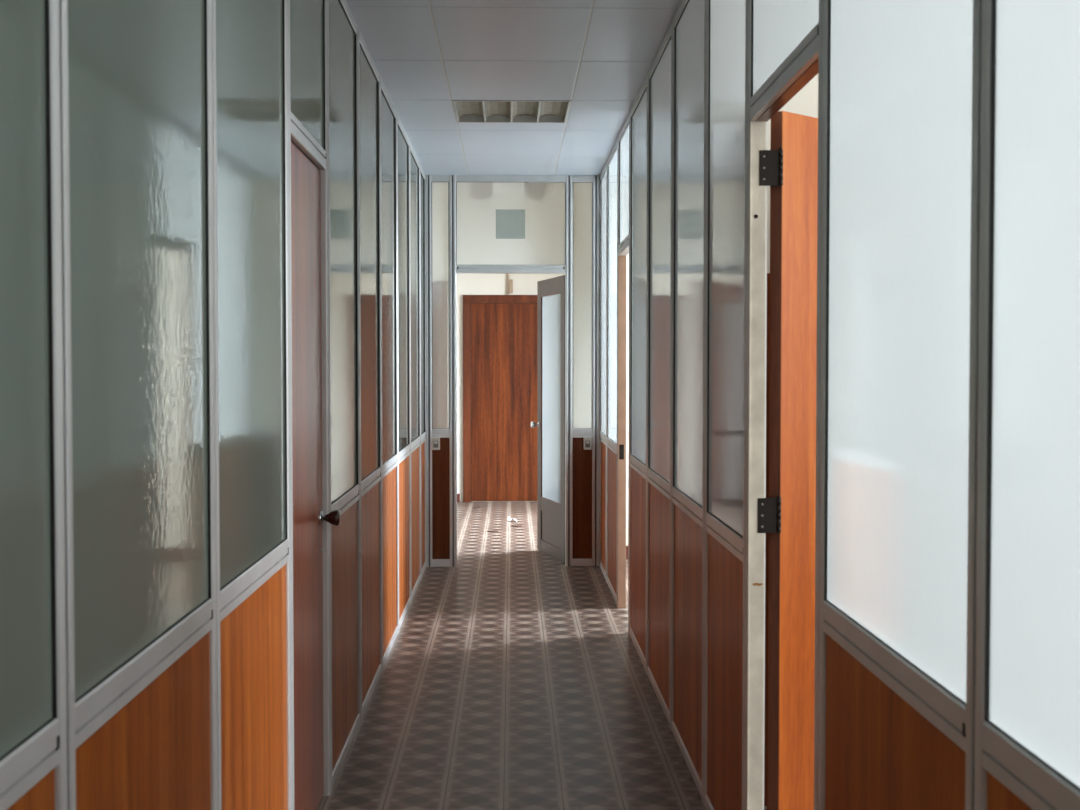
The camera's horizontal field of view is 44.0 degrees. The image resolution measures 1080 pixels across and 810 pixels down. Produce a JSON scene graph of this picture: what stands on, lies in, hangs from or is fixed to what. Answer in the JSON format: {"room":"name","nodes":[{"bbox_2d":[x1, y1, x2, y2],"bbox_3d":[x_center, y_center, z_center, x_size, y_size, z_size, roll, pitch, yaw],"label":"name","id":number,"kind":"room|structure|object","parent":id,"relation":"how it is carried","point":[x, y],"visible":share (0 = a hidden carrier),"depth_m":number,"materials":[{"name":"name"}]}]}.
{"room":"office corridor","nodes":[
{"label":"office corridor","id":0,"kind":"room"},
{"bbox_2d":[0,0,426,809],"bbox_3d":[-0.737,-0.082,4.353,0.052,2.840,10.743,0,2,-1],"label":"wall","id":1,"kind":"structure","parent":0,"point":[201,718],"depth_m":2.97,"materials":[{"name":"metal"}]},
{"bbox_2d":[0,0,56,760],"bbox_3d":[-0.660,-0.465,1.372,0.012,1.825,0.880,0,2,-1],"label":"window","id":2,"kind":"structure","parent":1,"relation":"in","point":[28,650],"depth_m":1.73,"materials":[{"name":"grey glass"}]},
{"bbox_2d":[68,0,210,702],"bbox_3d":[-0.680,-0.493,2.311,0.012,1.825,0.884,0,2,-1],"label":"window","id":3,"kind":"structure","parent":1,"relation":"in","point":[140,361],"depth_m":2.25,"materials":[{"name":"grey glass"}]},
{"bbox_2d":[216,0,286,590],"bbox_3d":[-0.700,-0.521,3.254,0.012,1.825,0.887,0,2,-1],"label":"window","id":4,"kind":"structure","parent":1,"relation":"in","point":[250,34],"depth_m":3.25,"materials":[{"name":"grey glass"}]},
{"bbox_2d":[290,0,324,149],"bbox_3d":[-0.719,-1.149,4.108,0.012,0.622,0.742,0,2,-1],"label":"window","id":5,"kind":"structure","parent":1,"relation":"in","point":[307,17],"depth_m":4.15,"materials":[{"name":"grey glass"}]},
{"bbox_2d":[291,140,339,809],"bbox_3d":[-0.715,0.282,4.152,0.104,2.124,0.731,0,2,-1],"label":"door","id":6,"kind":"structure","parent":1,"relation":"in","point":[308,517],"depth_m":4.17,"materials":[{"name":"brown wood"}]},
{"bbox_2d":[329,0,357,504],"bbox_3d":[-0.737,-0.573,4.983,0.012,1.825,0.857,0,2,-1],"label":"window","id":7,"kind":"structure","parent":1,"relation":"in","point":[342,36],"depth_m":5.01,"materials":[{"name":"clear glass"}]},
{"bbox_2d":[359,42,379,480],"bbox_3d":[-0.756,-0.600,5.892,0.012,1.825,0.847,0,2,-1],"label":"window","id":8,"kind":"structure","parent":1,"relation":"in","point":[369,84],"depth_m":5.93,"materials":[{"name":"clear glass"}]},
{"bbox_2d":[381,89,396,464],"bbox_3d":[-0.776,-0.628,6.807,0.012,1.825,0.867,0,2,-1],"label":"window","id":9,"kind":"structure","parent":1,"relation":"in","point":[388,120],"depth_m":6.89,"materials":[{"name":"clear glass"}]},
{"bbox_2d":[398,125,408,451],"bbox_3d":[-0.796,-0.655,7.724,0.012,1.825,0.852,0,2,-1],"label":"window","id":10,"kind":"structure","parent":1,"relation":"in","point":[403,148],"depth_m":7.79,"materials":[{"name":"clear glass"}]},
{"bbox_2d":[410,150,419,442],"bbox_3d":[-0.815,-0.682,8.633,0.012,1.825,0.852,0,2,-1],"label":"window","id":11,"kind":"structure","parent":1,"relation":"in","point":[414,169],"depth_m":8.69,"materials":[{"name":"clear glass"}]},
{"bbox_2d":[421,174,424,434],"bbox_3d":[-0.831,-0.705,9.375,0.012,1.825,0.516,0,2,-1],"label":"window","id":12,"kind":"structure","parent":1,"relation":"in","point":[422,178],"depth_m":9.47,"materials":[{"name":"clear glass"}]},
{"bbox_2d":[457,273,564,501],"bbox_3d":[-0.006,-0.687,14.334,9.800,3.450,0.110,0,2,-1],"label":"wall","id":13,"kind":"structure","parent":0,"point":[467,283],"depth_m":14.26,"materials":[{"name":"white paint"}]},
{"bbox_2d":[457,379,460,386],"bbox_3d":[-0.880,-0.236,14.266,0.070,0.080,0.015,0,2,-1],"label":"wall switch","id":14,"kind":"object","parent":13,"relation":"attached to","point":[458,380],"visible":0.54,"depth_m":14.26,"materials":[{"name":"white plastic"}]},
{"bbox_2d":[463,295,536,501],"bbox_3d":[-0.314,-0.067,14.276,1.019,2.215,0.030,0,2,-1],"label":"door","id":15,"kind":"structure","parent":13,"relation":"in","point":[500,331],"depth_m":14.27,"materials":[{"name":"brown wood"}]},
{"bbox_2d":[507,273,512,293],"bbox_3d":[-0.323,-1.329,14.238,0.067,0.299,0.030,0,2,-1],"label":"cable conduit","id":16,"kind":"object","parent":13,"relation":"attached to","point":[509,281],"visible":0.82,"depth_m":14.23,"materials":[{"name":"beige plastic"}]},
{"bbox_2d":[426,175,599,566],"bbox_3d":[-0.197,-0.243,9.709,1.258,2.840,0.052,0,2,-1],"label":"wall","id":17,"kind":"structure","parent":0,"point":[581,465],"depth_m":9.70,"materials":[{"name":"metal"}]},
{"bbox_2d":[432,437,439,449],"bbox_3d":[-0.754,0.280,9.679,0.058,0.090,0.036,0,2,-1],"label":"light switch","id":18,"kind":"object","parent":17,"relation":"attached to","point":[435,440],"visible":1,"depth_m":9.67,"materials":[{"name":"white plastic"}]},
{"bbox_2d":[431,182,448,428],"bbox_3d":[-0.721,-0.719,9.670,0.134,1.793,0.012,0,2,-1],"label":"window","id":19,"kind":"structure","parent":17,"relation":"in","point":[439,190],"depth_m":9.67,"materials":[{"name":"clear glass"}]},
{"bbox_2d":[456,182,565,264],"bbox_3d":[-0.210,-1.312,9.663,0.799,0.607,0.012,0,2,-1],"label":"window","id":20,"kind":"structure","parent":17,"relation":"in","point":[498,223],"depth_m":9.66,"materials":[{"name":"clear glass"}]},
{"bbox_2d":[530,275,564,563],"bbox_3d":[0.097,0.096,10.156,0.168,2.115,0.802,0,2,-15],"label":"door","id":21,"kind":"structure","parent":17,"relation":"in","point":[550,424],"depth_m":10.15,"materials":[{"name":"grey paint"}]},
{"bbox_2d":[573,182,592,428],"bbox_3d":[0.308,-0.720,9.692,0.151,1.793,0.012,0,2,-1],"label":"window","id":22,"kind":"structure","parent":17,"relation":"in","point":[582,191],"depth_m":9.69,"materials":[{"name":"clear glass"}]},
{"bbox_2d":[584,437,591,449],"bbox_3d":[0.346,0.280,9.703,0.058,0.090,0.036,0,2,-1],"label":"light switch","id":23,"kind":"object","parent":17,"relation":"attached to","point":[587,440],"visible":1,"depth_m":9.69,"materials":[{"name":"white plastic"}]},
{"bbox_2d":[346,0,681,174],"bbox_3d":[-0.072,-1.511,3.796,1.320,0.050,11.740,0,2,-1],"label":"ceiling","id":24,"kind":"structure","parent":0,"point":[598,56],"depth_m":6.18,"materials":[{"name":"paint"}]},
{"bbox_2d":[452,100,570,122],"bbox_3d":[-0.154,-1.637,7.233,0.618,0.104,0.620,0,2,-1],"label":"ceiling light","id":25,"kind":"object","parent":24,"relation":"attached to","point":[466,111],"visible":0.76,"depth_m":7.37,"materials":[{"name":"metal"}]},
{"bbox_2d":[317,502,766,809],"bbox_3d":[0.169,1.323,6.197,9.800,0.080,16.700,0,2,-1],"label":"floor","id":26,"kind":"structure","parent":0,"point":[510,679],"depth_m":5.81,"materials":[{"name":"tile"}]},
{"bbox_2d":[546,562,563,564],"bbox_3d":[0.123,1.168,9.863,0.150,0.008,0.060,0,2,-16],"label":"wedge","id":27,"kind":"object","parent":26,"relation":"on","point":[553,562],"visible":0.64,"depth_m":9.84,"materials":[{"name":"grey rubber"}]},
{"bbox_2d":[626,254,628,545],"bbox_3d":[2.729,-0.561,10.148,4.510,3.450,0.100,0,2,-1],"label":"wall","id":28,"kind":"structure","parent":0,"point":[627,256],"depth_m":10.07,"materials":[{"name":"white paint"}]},
{"bbox_2d":[764,74,817,805],"bbox_3d":[2.500,-0.391,4.460,3.810,3.450,0.060,0,2,-1],"label":"wall","id":29,"kind":"structure","parent":0,"point":[805,102],"depth_m":4.39,"materials":[{"name":"white paint"}]},
{"bbox_2d":[599,0,1079,809],"bbox_3d":[0.571,-0.083,4.376,0.052,2.840,10.753,0,2,-1],"label":"wall","id":30,"kind":"structure","parent":0,"point":[887,736],"depth_m":2.77,"materials":[{"name":"metal"}]},
{"bbox_2d":[600,171,605,435],"bbox_3d":[0.451,-0.703,9.332,0.012,1.825,0.656,0,2,-1],"label":"window","id":31,"kind":"structure","parent":30,"relation":"in","point":[603,183],"depth_m":9.43,"materials":[{"name":"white glass"}]},
{"bbox_2d":[607,148,616,443],"bbox_3d":[0.468,-0.679,8.510,0.012,1.825,0.872,0,2,-1],"label":"window","id":32,"kind":"structure","parent":30,"relation":"in","point":[612,167],"depth_m":8.59,"materials":[{"name":"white glass"}]},
{"bbox_2d":[618,256,625,607],"bbox_3d":[0.494,0.166,8.032,0.048,2.124,0.010,0,2,-1],"label":"trim","id":33,"kind":"structure","parent":30,"relation":"attached to","point":[621,259],"depth_m":8.03,"materials":[{"name":"brown paint"}]},
{"bbox_2d":[619,123,628,244],"bbox_3d":[0.487,-1.254,7.623,0.012,0.622,0.752,0,2,-1],"label":"window","id":34,"kind":"structure","parent":30,"relation":"in","point":[624,142],"depth_m":7.67,"materials":[{"name":"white glass"}]},
{"bbox_2d":[631,86,646,465],"bbox_3d":[0.506,-0.626,6.764,0.012,1.825,0.887,0,2,-1],"label":"window","id":35,"kind":"structure","parent":30,"relation":"in","point":[639,117],"depth_m":6.78,"materials":[{"name":"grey glass"}]},
{"bbox_2d":[648,37,670,483],"bbox_3d":[0.526,-0.598,5.812,0.012,1.825,0.902,0,2,-1],"label":"window","id":36,"kind":"structure","parent":30,"relation":"in","point":[660,80],"depth_m":5.82,"materials":[{"name":"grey glass"}]},
{"bbox_2d":[673,0,703,507],"bbox_3d":[0.546,-0.570,4.873,0.012,1.825,0.862,0,2,-1],"label":"window","id":37,"kind":"structure","parent":30,"relation":"in","point":[689,29],"depth_m":4.88,"materials":[{"name":"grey glass"}]},
{"bbox_2d":[707,0,744,537],"bbox_3d":[0.564,-0.544,4.024,0.012,1.825,0.722,0,2,-1],"label":"window","id":38,"kind":"structure","parent":30,"relation":"in","point":[726,74],"depth_m":4.05,"materials":[{"name":"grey glass"}]},
{"bbox_2d":[746,121,765,809],"bbox_3d":[0.586,0.298,3.621,0.044,2.124,0.010,0,2,-1],"label":"trim","id":39,"kind":"structure","parent":30,"relation":"attached to","point":[757,130],"depth_m":3.62,"materials":[{"name":"beige paint"}]},
{"bbox_2d":[751,0,818,96],"bbox_3d":[0.582,-1.121,3.179,0.012,0.622,0.817,0,2,-1],"label":"window","id":40,"kind":"structure","parent":30,"relation":"in","point":[778,27],"depth_m":3.29,"materials":[{"name":"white glass"}]},
{"bbox_2d":[756,59,817,121],"bbox_3d":[0.603,-0.750,3.188,0.031,0.003,0.792,0,2,-1],"label":"trim","id":41,"kind":"structure","parent":30,"relation":"attached to","point":[811,72],"depth_m":3.20,"materials":[{"name":"brown wood"}]},
{"bbox_2d":[758,111,817,809],"bbox_3d":[0.927,0.273,3.861,0.173,2.144,0.814,2,2,43],"label":"door","id":42,"kind":"structure","parent":30,"relation":"in","point":[790,168],"depth_m":3.66,"materials":[{"name":"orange wood"}]},
{"bbox_2d":[814,51,818,698],"bbox_3d":[0.605,0.322,2.821,0.045,2.124,0.006,0,2,-1],"label":"trim","id":43,"kind":"structure","parent":30,"relation":"attached to","point":[818,51],"depth_m":2.81,"materials":[{"name":"beige paint"}]},
{"bbox_2d":[824,0,972,705],"bbox_3d":[0.601,-0.492,2.293,0.012,1.825,0.876,0,2,-1],"label":"window","id":44,"kind":"structure","parent":30,"relation":"in","point":[899,86],"depth_m":2.24,"materials":[{"name":"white glass"}]},
{"bbox_2d":[985,0,1079,790],"bbox_3d":[0.621,-0.464,1.356,0.012,1.825,0.883,0,2,-1],"label":"window","id":45,"kind":"structure","parent":30,"relation":"in","point":[1032,629],"depth_m":1.66,"materials":[{"name":"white glass"}]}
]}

